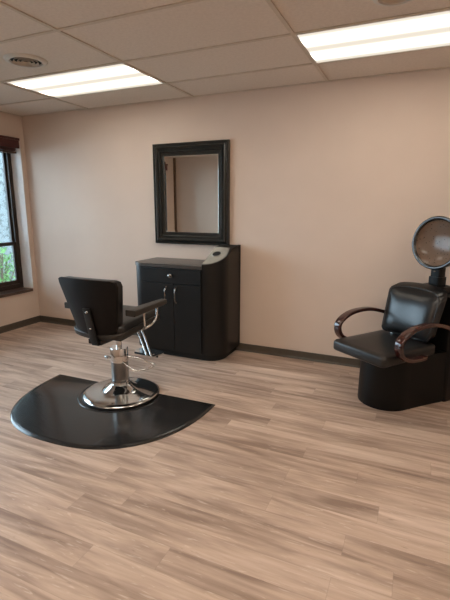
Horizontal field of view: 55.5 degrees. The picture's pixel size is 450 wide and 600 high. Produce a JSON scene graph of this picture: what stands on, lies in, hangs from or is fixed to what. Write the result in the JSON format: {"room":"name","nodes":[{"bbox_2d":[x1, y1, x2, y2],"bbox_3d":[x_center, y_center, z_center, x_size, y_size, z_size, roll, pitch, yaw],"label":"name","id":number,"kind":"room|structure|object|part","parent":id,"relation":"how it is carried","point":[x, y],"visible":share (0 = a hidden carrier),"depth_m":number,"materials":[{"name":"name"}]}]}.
{"room":"salon","nodes":[
{"label":"salon","id":0,"kind":"room"},
{"bbox_2d":[0,112,39,326],"bbox_3d":[-3.598,-0.437,2.681,0.300,2.516,5.600,5,13,23],"label":"wall","id":1,"kind":"structure","parent":0,"point":[19,307],"depth_m":5.01,"materials":[{"name":"beige paint"}]},
{"bbox_2d":[0,135,19,153],"bbox_3d":[-2.981,-1.461,3.527,0.114,0.163,2.994,5,13,23],"label":"window blind","id":2,"kind":"object","parent":1,"relation":"attached to","point":[8,144],"visible":1,"depth_m":4.74,"materials":[{"name":"red wood"}]},
{"bbox_3d":[-3.004,-1.393,3.552,0.064,0.018,2.966,5,13,23],"label":"rail","id":3,"kind":"part","parent":2,"relation":"part of","materials":[{"name":"brown wood"}]},
{"bbox_2d":[0,152,23,290],"bbox_3d":[-2.728,-0.880,4.692,0.070,1.665,1.010,5,13,23],"label":"window","id":4,"kind":"structure","parent":1,"relation":"in","point":[6,157],"depth_m":5.09,"materials":[{"name":"brown metal"}]},
{"bbox_3d":[-2.741,-1.108,4.649,0.024,1.090,0.900,5,13,23],"label":"sash","id":5,"kind":"part","parent":4,"relation":"part of","materials":[{"name":"brown metal"}]},
{"bbox_3d":[-2.717,-0.365,4.798,0.024,0.505,0.900,5,13,23],"label":"sash","id":6,"kind":"part","parent":4,"relation":"part of","materials":[{"name":"brown metal"}]},
{"bbox_2d":[0,287,32,297],"bbox_3d":[-3.043,0.155,3.897,0.210,0.032,3.015,5,13,23],"label":"trim","id":7,"kind":"structure","parent":1,"relation":"attached to","point":[6,293],"depth_m":5.01,"materials":[{"name":"brown wood"}]},
{"bbox_2d":[0,315,40,333],"bbox_3d":[-3.005,0.556,3.865,0.014,0.077,3.385,5,13,23],"label":"baseboard","id":8,"kind":"structure","parent":1,"relation":"attached to","point":[26,322],"depth_m":5.09,"materials":[{"name":"brown wood"}]},
{"bbox_2d":[11,145,32,287],"bbox_3d":[-2.418,-0.968,5.096,0.159,1.661,0.004,5,13,23],"label":"trim","id":9,"kind":"structure","parent":1,"relation":"attached to","point":[16,161],"depth_m":5.09,"materials":[{"name":"grey paint"}]},
{"bbox_2d":[0,322,449,599],"bbox_3d":[-0.793,1.111,1.733,6.450,0.100,5.900,5,13,23],"label":"floor","id":10,"kind":"structure","parent":0,"point":[291,486],"depth_m":2.15,"materials":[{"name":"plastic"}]},
{"bbox_2d":[10,374,214,449],"bbox_3d":[-0.912,0.779,2.999,1.464,0.014,0.865,5,13,22],"label":"floor mat","id":11,"kind":"object","parent":10,"relation":"on","point":[54,411],"visible":0.97,"depth_m":2.89,"materials":[{"name":"black rubber"}]},
{"bbox_2d":[58,276,166,409],"bbox_3d":[-0.784,0.252,3.206,0.626,0.934,0.740,6,13,24],"label":"chair","id":12,"kind":"object","parent":11,"relation":"on","point":[99,313],"visible":1,"depth_m":2.98,"materials":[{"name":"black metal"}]},
{"bbox_3d":[-0.895,0.047,2.916,0.479,0.407,0.173,6,13,24],"label":"backrest","id":13,"kind":"part","parent":12,"relation":"part of","materials":[{"name":"black leather"}]},
{"bbox_3d":[-0.814,0.227,3.134,0.370,0.076,0.430,6,13,24],"label":"seat frame","id":14,"kind":"part","parent":12,"relation":"part of","materials":[{"name":"black metal"}]},
{"bbox_3d":[-0.795,0.143,3.157,0.432,0.122,0.441,6,13,24],"label":"seat","id":15,"kind":"part","parent":12,"relation":"part of","materials":[{"name":"black leather"}]},
{"bbox_3d":[-0.649,0.472,3.219,0.248,0.098,0.110,-3,13,-16],"label":"pump lever","id":16,"kind":"part","parent":12,"relation":"part of","materials":[{"name":"silver metal"}]},
{"bbox_3d":[-0.545,0.051,3.026,0.082,0.045,0.400,6,13,24],"label":"armrest","id":17,"kind":"part","parent":12,"relation":"part of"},
{"bbox_3d":[-0.621,0.426,3.515,0.250,0.010,0.120,6,13,24],"label":"foot plate","id":18,"kind":"part","parent":12,"relation":"part of","materials":[{"name":"silver metal"}]},
{"bbox_2d":[135,245,240,360],"bbox_3d":[-0.385,-0.006,4.164,0.948,1.058,0.493,5,13,23],"label":"base cabinet","id":19,"kind":"object","parent":10,"relation":"on","point":[200,317],"visible":0.92,"depth_m":3.96,"materials":[{"name":"black laminate"}]},
{"bbox_3d":[-0.626,0.151,4.075,0.327,0.640,0.013,5,13,23],"label":"door","id":20,"kind":"part","parent":19,"relation":"part of","materials":[{"name":"black laminate"}]},
{"bbox_2d":[135,257,204,269],"bbox_3d":[-0.463,-0.359,4.145,0.757,0.029,0.453,5,13,23],"label":"countertop","id":21,"kind":"structure","parent":19,"relation":"on","point":[157,261],"depth_m":4.06,"materials":[{"name":"black laminate"}]},
{"bbox_3d":[-0.495,-0.220,3.935,0.612,0.128,0.013,5,13,23],"label":"drawer","id":22,"kind":"part","parent":19,"relation":"part of","materials":[{"name":"black laminate"}]},
{"bbox_3d":[-0.344,0.178,3.952,0.279,0.640,0.013,5,13,23],"label":"door","id":23,"kind":"part","parent":19,"relation":"part of","materials":[{"name":"black laminate"}]},
{"bbox_3d":[-0.068,-0.399,3.867,0.173,0.133,0.264,5,13,23],"label":"tool panel","id":24,"kind":"part","parent":19,"relation":"part of","materials":[{"name":"metal"}]},
{"bbox_2d":[333,216,449,410],"bbox_3d":[1.276,0.080,3.090,0.845,1.349,0.600,-7,14,-29],"label":"chair","id":25,"kind":"object","parent":10,"relation":"on","point":[404,365],"visible":1,"depth_m":3.06,"materials":[{"name":"black leather"}]},
{"bbox_3d":[1.082,0.185,3.304,0.586,0.264,0.068,-6,14,-27],"label":"armrest","id":26,"kind":"part","parent":25,"relation":"part of","materials":[{"name":"brown wood"}]},
{"bbox_3d":[1.143,0.334,3.084,0.554,0.084,0.470,-7,14,-29],"label":"seat","id":27,"kind":"part","parent":25,"relation":"part of","materials":[{"name":"black leather"}]},
{"bbox_3d":[1.391,0.075,3.159,0.187,0.382,0.438,-7,14,-29],"label":"backrest","id":28,"kind":"part","parent":25,"relation":"part of","materials":[{"name":"black leather"}]},
{"bbox_3d":[1.341,0.280,2.865,0.586,0.264,0.068,-8,14,-32],"label":"armrest","id":29,"kind":"part","parent":25,"relation":"part of","materials":[{"name":"brown wood"}]},
{"bbox_2d":[412,216,449,269],"bbox_3d":[1.539,-0.411,3.071,0.360,0.379,0.323,5,13,23],"label":"hood","id":30,"kind":"object","parent":25,"relation":"attached to","point":[431,240],"depth_m":3.09,"materials":[{"name":"brown plastic"}]},
{"bbox_3d":[1.583,-0.258,3.165,0.072,0.180,0.086,-7,14,-29],"label":"dryer post","id":31,"kind":"part","parent":25,"relation":"part of","materials":[{"name":"black plastic"}]},
{"bbox_2d":[0,0,449,116],"bbox_3d":[-0.788,-1.345,1.203,6.450,0.107,5.900,5,13,23],"label":"ceiling","id":32,"kind":"structure","parent":0,"point":[197,48],"depth_m":2.73,"materials":[{"name":"tile"}]},
{"bbox_2d":[3,53,47,67],"bbox_3d":[-1.401,-1.680,3.013,0.290,0.017,0.290,5,13,23],"label":"ceiling vent","id":33,"kind":"object","parent":32,"relation":"in","point":[18,59],"visible":1,"depth_m":2.99,"materials":[{"name":"white metal"}]},
{"bbox_2d":[5,63,164,97],"bbox_3d":[-1.156,-1.798,3.536,1.192,0.008,0.572,5,13,23],"label":"recessed light","id":34,"kind":"object","parent":32,"relation":"in","point":[119,76],"visible":1,"depth_m":3.51,"materials":[{"name":"white plastic"}]},
{"bbox_2d":[295,10,449,63],"bbox_3d":[1.092,-1.582,2.556,1.227,0.008,0.572,5,13,23],"label":"recessed light","id":35,"kind":"object","parent":32,"relation":"in","point":[431,30],"visible":1,"depth_m":2.60,"materials":[{"name":"white plastic"}]},
{"bbox_2d":[373,0,413,6],"bbox_3d":[0.832,-1.471,2.066,0.240,0.017,0.240,5,13,23],"label":"ceiling vent","id":36,"kind":"object","parent":32,"relation":"in","point":[388,3],"visible":1,"depth_m":2.13,"materials":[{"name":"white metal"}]},
{"bbox_2d":[22,68,449,358],"bbox_3d":[0.382,-0.720,4.024,6.450,2.516,0.150,5,13,23],"label":"wall","id":37,"kind":"structure","parent":0,"point":[332,184],"depth_m":3.88,"materials":[{"name":"beige paint"}]},
{"bbox_2d":[152,139,229,244],"bbox_3d":[-0.340,-1.031,4.175,0.827,0.969,0.047,5,13,23],"label":"wall mirror","id":38,"kind":"object","parent":37,"relation":"attached to","point":[191,179],"visible":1,"depth_m":4.17,"materials":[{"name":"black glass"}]},
{"bbox_2d":[164,154,217,232],"bbox_3d":[-0.332,-1.034,4.192,0.595,0.737,0.005,5,13,23],"label":"mirror glass","id":39,"kind":"object","parent":38,"relation":"attached to","point":[190,180],"depth_m":4.19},
{"bbox_2d":[40,315,359,367],"bbox_3d":[0.415,0.494,4.178,6.000,0.077,0.014,5,13,23],"label":"baseboard","id":40,"kind":"structure","parent":37,"relation":"attached to","point":[344,361],"depth_m":4.10,"materials":[{"name":"brown wood"}]},
{"label":"outside","id":41,"kind":"structure","parent":0,"visible":0},
{"bbox_3d":[-7.792,0.729,4.623,8.700,0.100,12.000,5,13,23],"label":"ground","id":42,"kind":"structure","parent":41,"visible":0},
{"bbox_2d":[0,153,14,280],"bbox_3d":[-4.385,-1.774,6.887,4.680,3.850,0.220,5,13,23],"label":"wall","id":43,"kind":"structure","parent":42,"relation":"on","point":[4,222],"depth_m":6.40,"materials":[{"name":"paint"}]},
{"bbox_2d":[0,242,14,282],"bbox_3d":[-3.045,-0.179,5.782,0.816,1.209,0.825,5,13,23],"label":"shrub","id":44,"kind":"object","parent":42,"relation":"on","point":[5,275],"visible":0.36,"depth_m":5.72,"materials":[{"name":"green plant"}]}
]}

